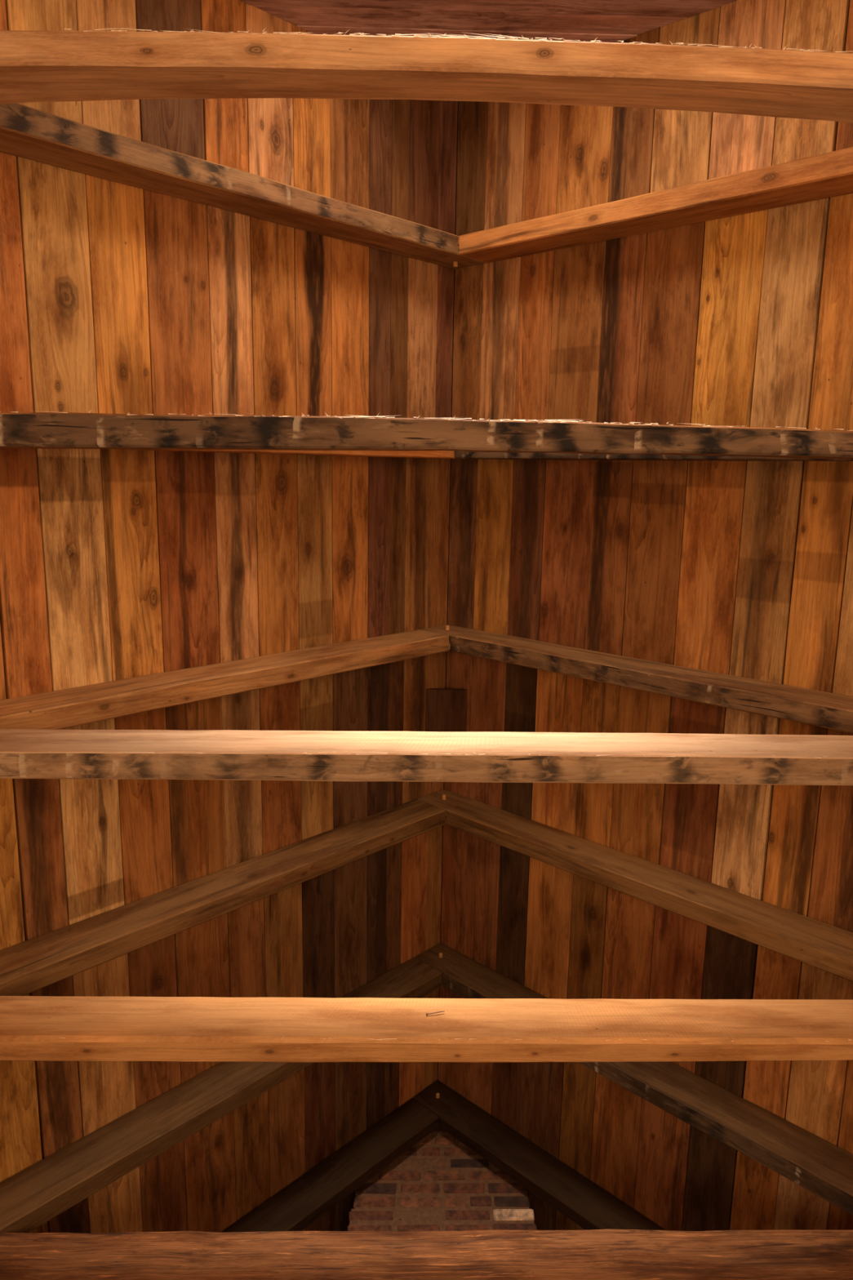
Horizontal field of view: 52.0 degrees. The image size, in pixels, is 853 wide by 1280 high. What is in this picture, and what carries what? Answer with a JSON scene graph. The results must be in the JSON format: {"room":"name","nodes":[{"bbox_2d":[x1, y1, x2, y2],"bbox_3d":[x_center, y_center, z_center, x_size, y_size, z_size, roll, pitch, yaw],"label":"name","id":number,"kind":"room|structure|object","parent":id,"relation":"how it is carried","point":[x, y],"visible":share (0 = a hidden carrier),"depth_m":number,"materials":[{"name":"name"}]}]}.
{"room":"attic","nodes":[
{"label":"attic","id":0,"kind":"room"},
{"bbox_2d":[0,0,852,1233],"bbox_3d":[0.123,0.524,3.008,6.024,3.042,5.580,1,-79,-1],"label":"ceiling","id":1,"kind":"structure","parent":0,"point":[116,297],"depth_m":3.39,"materials":[{"name":"brown wood"}]},
{"bbox_2d":[0,957,443,1234],"bbox_3d":[-1.205,1.888,3.162,2.884,2.866,0.084,1,-79,-1],"label":"rafter","id":2,"kind":"object","parent":1,"relation":"attached to","point":[35,1195],"visible":0.62,"depth_m":3.27,"materials":[{"name":"brown wood"}]},
{"bbox_2d":[0,1229,852,1279],"bbox_3d":[0.111,2.002,2.764,3.453,0.252,0.081,1,-79,-1],"label":"tie beam","id":3,"kind":"structure","parent":2,"relation":"attached to","point":[589,1254],"depth_m":2.78,"materials":[{"name":"brown wood"}]},
{"bbox_2d":[0,799,446,995],"bbox_3d":[-1.191,1.051,2.998,2.884,2.866,0.080,1,-79,-1],"label":"rafter","id":4,"kind":"object","parent":1,"relation":"attached to","point":[28,966],"visible":0.91,"depth_m":3.27,"materials":[{"name":"brown wood"}]},
{"bbox_2d":[0,995,852,1062],"bbox_3d":[0.126,1.142,2.571,3.453,0.206,0.086,1,-79,-1],"label":"tie beam","id":5,"kind":"structure","parent":4,"relation":"attached to","point":[33,1028],"depth_m":2.50,"materials":[{"name":"brown wood"}]},
{"bbox_2d":[0,629,450,729],"bbox_3d":[-1.177,0.220,2.836,2.884,2.866,0.078,1,-79,-1],"label":"rafter","id":6,"kind":"object","parent":1,"relation":"attached to","point":[85,704],"visible":0.91,"depth_m":3.13,"materials":[{"name":"brown wood"}]},
{"bbox_2d":[0,728,852,785],"bbox_3d":[0.140,0.318,2.413,3.453,0.213,0.088,1,-79,-1],"label":"tie beam","id":7,"kind":"structure","parent":6,"relation":"attached to","point":[487,757],"depth_m":2.33,"materials":[{"name":"brown wood"}]},
{"bbox_2d":[0,103,486,269],"bbox_3d":[-1.150,-1.446,2.510,2.884,2.866,0.097,1,-79,-1],"label":"rafter","id":8,"kind":"object","parent":1,"relation":"attached to","point":[27,132],"visible":0.98,"depth_m":2.87,"materials":[{"name":"brown wood"}]},
{"bbox_2d":[0,27,852,123],"bbox_3d":[0.167,-1.344,2.097,3.453,0.233,0.104,1,-79,-1],"label":"tie beam","id":9,"kind":"structure","parent":8,"relation":"attached to","point":[36,66],"depth_m":2.00,"materials":[{"name":"brown wood"}]},
{"bbox_2d":[118,448,455,458],"bbox_3d":[-1.163,-0.630,2.670,2.884,2.866,0.079,1,-79,-1],"label":"rafter","id":10,"kind":"object","parent":1,"relation":"attached to","point":[394,454],"visible":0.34,"depth_m":3.46,"materials":[{"name":"brown wood"}]},
{"bbox_2d":[0,409,852,458],"bbox_3d":[0.153,-0.521,2.244,3.453,0.209,0.103,1,-79,-1],"label":"tie beam","id":11,"kind":"structure","parent":10,"relation":"attached to","point":[48,429],"depth_m":2.14,"materials":[{"name":"brown wood"}]},
{"bbox_2d":[221,1097,439,1232],"bbox_3d":[-1.218,2.678,3.317,2.884,2.866,0.068,1,-79,-1],"label":"rafter","id":12,"kind":"object","parent":1,"relation":"attached to","point":[295,1207],"visible":0.68,"depth_m":4.11,"materials":[{"name":"brown wood"}]},
{"bbox_2d":[425,688,466,731],"bbox_3d":[0.094,0.412,4.273,0.202,0.022,0.354,1,-79,-1],"label":"board","id":13,"kind":"object","parent":1,"relation":"attached to","point":[446,709],"visible":0.66,"depth_m":4.25,"materials":[{"name":"brown wood"}]},
{"bbox_2d":[413,1080,665,1230],"bbox_3d":[1.397,2.701,3.376,2.884,2.866,0.086,1,-79,-1],"label":"rafter","id":14,"kind":"object","parent":1,"relation":"attached to","point":[584,1202],"visible":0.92,"depth_m":4.17,"materials":[{"name":"brown wood"}]},
{"bbox_2d":[415,942,852,1215],"bbox_3d":[1.409,1.911,3.221,2.884,2.866,0.100,1,-79,-1],"label":"rafter","id":15,"kind":"object","parent":1,"relation":"attached to","point":[823,1168],"visible":0.82,"depth_m":3.43,"materials":[{"name":"brown wood"}]},
{"bbox_2d":[417,789,852,981],"bbox_3d":[1.423,1.074,3.058,2.884,2.866,0.097,1,-79,-1],"label":"rafter","id":16,"kind":"object","parent":1,"relation":"attached to","point":[828,948],"visible":0.98,"depth_m":3.45,"materials":[{"name":"brown wood"}]},
{"bbox_2d":[422,624,852,733],"bbox_3d":[1.437,0.243,2.895,2.884,2.866,0.096,1,-79,-1],"label":"rafter","id":17,"kind":"object","parent":1,"relation":"attached to","point":[824,709],"visible":0.99,"depth_m":3.30,"materials":[{"name":"brown wood"}]},
{"bbox_2d":[454,450,852,461],"bbox_3d":[1.451,-0.599,2.730,2.884,2.866,0.080,1,-79,-1],"label":"rafter","id":18,"kind":"object","parent":1,"relation":"attached to","point":[458,455],"visible":0.34,"depth_m":3.32,"materials":[{"name":"brown wood"}]},
{"bbox_2d":[457,146,852,262],"bbox_3d":[1.465,-1.423,2.569,2.884,2.866,0.078,1,-79,-1],"label":"rafter","id":19,"kind":"object","parent":1,"relation":"attached to","point":[828,175],"visible":0.89,"depth_m":3.05,"materials":[{"name":"brown wood"}]},
{"bbox_2d":[240,0,737,42],"bbox_3d":[0.198,-1.889,1.024,5.500,5.728,0.160,1,-79,-1],"label":"wall","id":20,"kind":"structure","parent":0,"point":[586,20],"depth_m":3.10,"materials":[{"name":"dark red brown wood"}]},
{"bbox_3d":[0.213,1.370,-1.307,5.900,0.100,5.880,1,-79,-1],"label":"floor","id":21,"kind":"structure","parent":0,"visible":0},
{"bbox_2d":[347,1125,537,1231],"bbox_3d":[0.110,3.249,1.956,0.863,5.584,0.404,1,-79,-1],"label":"brick wall","id":22,"kind":"structure","parent":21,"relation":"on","point":[439,1184],"depth_m":4.13,"materials":[{"name":"brick"}]}
]}

